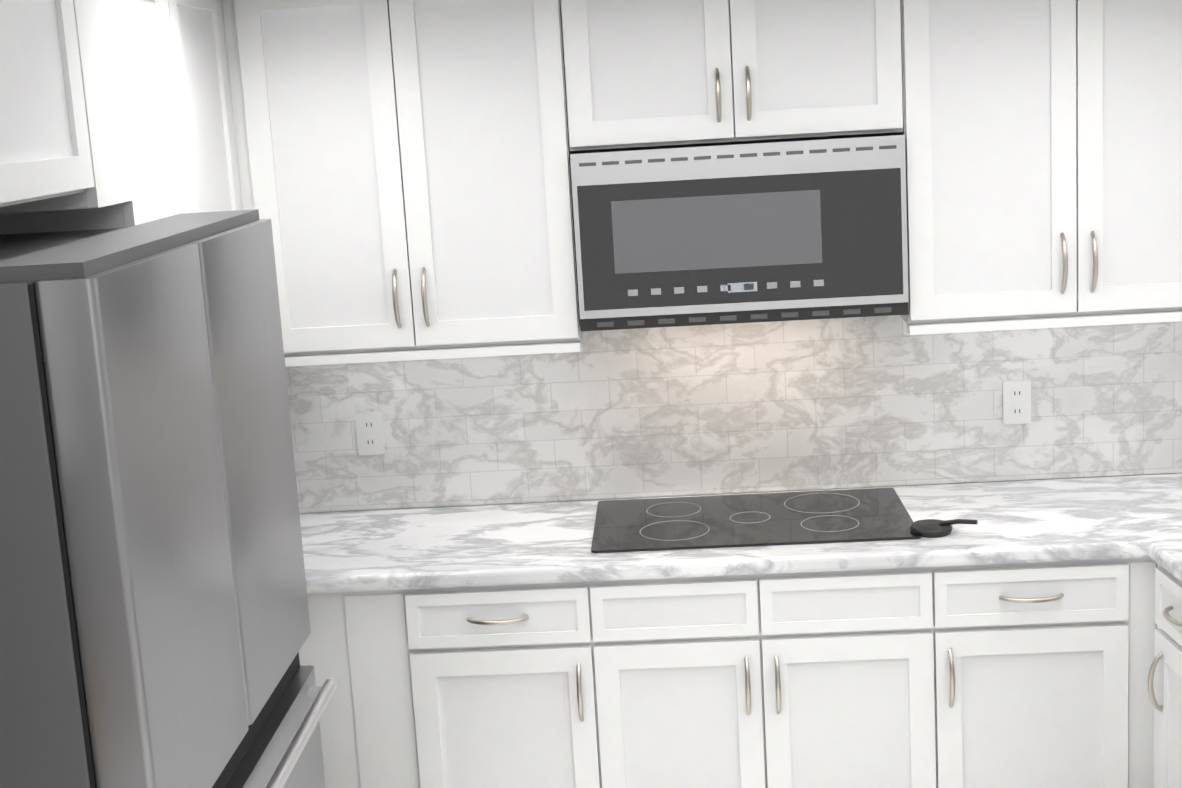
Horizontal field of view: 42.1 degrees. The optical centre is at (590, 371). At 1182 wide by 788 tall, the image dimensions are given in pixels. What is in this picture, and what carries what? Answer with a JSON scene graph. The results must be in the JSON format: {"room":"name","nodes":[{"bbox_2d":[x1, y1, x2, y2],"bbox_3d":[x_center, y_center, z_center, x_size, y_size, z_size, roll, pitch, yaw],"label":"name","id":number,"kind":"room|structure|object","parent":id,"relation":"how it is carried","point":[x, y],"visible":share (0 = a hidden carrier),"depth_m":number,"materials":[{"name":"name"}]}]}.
{"room":"kitchen","nodes":[
{"label":"kitchen","id":0,"kind":"room"},
{"bbox_2d":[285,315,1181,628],"bbox_3d":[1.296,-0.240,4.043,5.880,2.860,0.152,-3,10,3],"label":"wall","id":1,"kind":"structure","parent":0,"point":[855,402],"depth_m":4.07,"materials":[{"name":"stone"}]},
{"bbox_2d":[355,411,384,454],"bbox_3d":[-0.593,0.166,4.118,0.072,0.116,0.008,-3,10,3],"label":"electrical outlet","id":2,"kind":"object","parent":1,"relation":"attached to","point":[370,433],"visible":1,"depth_m":4.12,"materials":[{"name":"white plastic"}]},
{"bbox_2d":[222,0,582,363],"bbox_3d":[-0.451,-0.522,3.822,0.813,0.896,0.346,-3,10,3],"label":"upper cabinet","id":3,"kind":"object","parent":1,"relation":"attached to","point":[404,166],"depth_m":3.66,"materials":[{"name":"white paint"}]},
{"bbox_2d":[566,0,909,150],"bbox_3d":[0.335,-0.786,3.739,0.785,0.438,0.346,-3,10,3],"label":"upper cabinet","id":4,"kind":"object","parent":1,"relation":"attached to","point":[644,73],"depth_m":3.58,"materials":[{"name":"white paint"}]},
{"bbox_2d":[570,132,908,330],"bbox_3d":[0.360,-0.356,3.802,0.780,0.422,0.374,-3,10,3],"label":"microwave","id":5,"kind":"object","parent":4,"relation":"attached to","point":[790,229],"visible":1,"depth_m":3.62,"materials":[{"name":"silver metal"}]},
{"bbox_2d":[1003,380,1030,424],"bbox_3d":[1.117,0.081,4.027,0.072,0.116,0.008,-3,10,3],"label":"electrical outlet","id":6,"kind":"object","parent":1,"relation":"attached to","point":[1016,401],"visible":1,"depth_m":4.03,"materials":[{"name":"white plastic"}]},
{"bbox_2d":[899,0,1181,331],"bbox_3d":[1.150,-0.602,3.737,0.817,0.896,0.346,-3,10,3],"label":"upper cabinet","id":7,"kind":"object","parent":1,"relation":"attached to","point":[1043,151],"depth_m":3.59,"materials":[{"name":"white paint"}]},
{"bbox_3d":[4.062,1.449,2.132,11.530,0.100,9.900,-3,10,3],"label":"floor","id":8,"kind":"structure","parent":0,"visible":0},
{"bbox_2d":[0,209,336,787],"bbox_3d":[-0.919,0.681,2.636,0.788,1.812,0.940,-3,10,3],"label":"refrigerator","id":9,"kind":"object","parent":8,"relation":"on","point":[155,631],"visible":1,"depth_m":2.19,"materials":[{"name":"silver metal"}]},
{"bbox_2d":[299,592,362,787],"bbox_3d":[-0.993,0.917,3.989,0.897,0.874,0.586,-3,10,3],"label":"base cabinet","id":10,"kind":"object","parent":8,"relation":"on","point":[327,648],"depth_m":3.66,"materials":[{"name":"white paint"}]},
{"bbox_2d":[347,588,450,787],"bbox_3d":[-0.444,0.890,3.960,0.205,0.874,0.586,-3,10,3],"label":"base cabinet","id":11,"kind":"object","parent":8,"relation":"on","point":[395,639],"depth_m":3.65,"materials":[{"name":"white paint"}]},
{"bbox_2d":[435,580,630,787],"bbox_3d":[-0.155,0.875,3.945,0.495,0.874,0.586,-3,10,3],"label":"base cabinet","id":12,"kind":"object","parent":8,"relation":"on","point":[534,676],"depth_m":3.63,"materials":[{"name":"white paint"}]},
{"bbox_2d":[619,565,970,787],"bbox_3d":[0.428,0.846,3.914,0.914,0.874,0.586,-3,10,3],"label":"base cabinet","id":13,"kind":"object","parent":8,"relation":"on","point":[850,678],"depth_m":3.59,"materials":[{"name":"white paint"}]},
{"bbox_2d":[967,558,1155,787],"bbox_3d":[1.048,0.815,3.881,0.569,0.874,0.586,-3,10,3],"label":"base cabinet","id":14,"kind":"object","parent":8,"relation":"on","point":[1023,675],"depth_m":3.57,"materials":[{"name":"white paint"}]},
{"bbox_2d":[1148,564,1181,787],"bbox_3d":[1.685,0.859,3.430,0.760,0.874,0.339,-4,10,-1],"label":"base cabinet","id":15,"kind":"object","parent":8,"relation":"on","point":[1165,694],"visible":1,"depth_m":3.41,"materials":[{"name":"white paint"}]},
{"bbox_2d":[299,474,1181,593],"bbox_3d":[0.594,0.388,3.812,4.133,0.040,0.588,-3,10,3],"label":"countertop","id":16,"kind":"structure","parent":15,"relation":"on","point":[1080,519],"depth_m":3.68,"materials":[{"name":"stone"}]},
{"bbox_2d":[591,488,920,552],"bbox_3d":[0.399,0.368,3.849,0.780,0.007,0.450,-3,10,3],"label":"cooktop","id":17,"kind":"object","parent":16,"relation":"in","point":[783,518],"visible":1,"depth_m":3.82,"materials":[{"name":"black glass"}]},
{"bbox_2d":[910,519,977,537],"bbox_3d":[0.835,0.363,3.651,0.152,0.038,0.100,-3,10,3],"label":"frying pan","id":18,"kind":"object","parent":16,"relation":"on","point":[931,528],"visible":1,"depth_m":3.62,"materials":[{"name":"black metal"}]},
{"bbox_2d":[1127,530,1181,581],"bbox_3d":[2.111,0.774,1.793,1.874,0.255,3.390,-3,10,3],"label":"countertop","id":19,"kind":"structure","parent":15,"relation":"on","point":[1164,547],"depth_m":3.48,"materials":[{"name":"stone"}]},
{"bbox_3d":[-1.709,0.526,0.815,0.150,2.860,6.750,-3,10,3],"label":"wall","id":20,"kind":"structure","parent":0,"visible":0},
{"bbox_2d":[0,0,107,219],"bbox_3d":[-1.260,-0.425,2.243,0.681,0.426,0.988,-3,10,3],"label":"upper cabinet","id":21,"kind":"object","parent":20,"relation":"attached to","point":[51,154],"depth_m":2.59,"materials":[{"name":"white paint"}]},
{"bbox_2d":[0,0,143,223],"bbox_3d":[-1.236,-0.512,2.794,0.681,0.456,0.245,-3,10,3],"label":"upper cabinet","id":22,"kind":"object","parent":20,"relation":"attached to","point":[116,113],"depth_m":2.88,"materials":[{"name":"white paint"}]},
{"bbox_2d":[0,0,207,234],"bbox_3d":[-1.211,-0.395,3.149,0.681,0.816,0.413,-3,10,3],"label":"upper cabinet","id":23,"kind":"object","parent":20,"relation":"attached to","point":[159,47],"depth_m":3.16,"materials":[{"name":"white paint"}]},
{"bbox_2d":[184,0,242,211],"bbox_3d":[-1.197,-0.454,3.469,0.681,0.816,0.472,-3,10,3],"label":"upper cabinet","id":24,"kind":"object","parent":20,"relation":"attached to","point":[206,30],"depth_m":3.54,"materials":[{"name":"white paint"}]}
]}

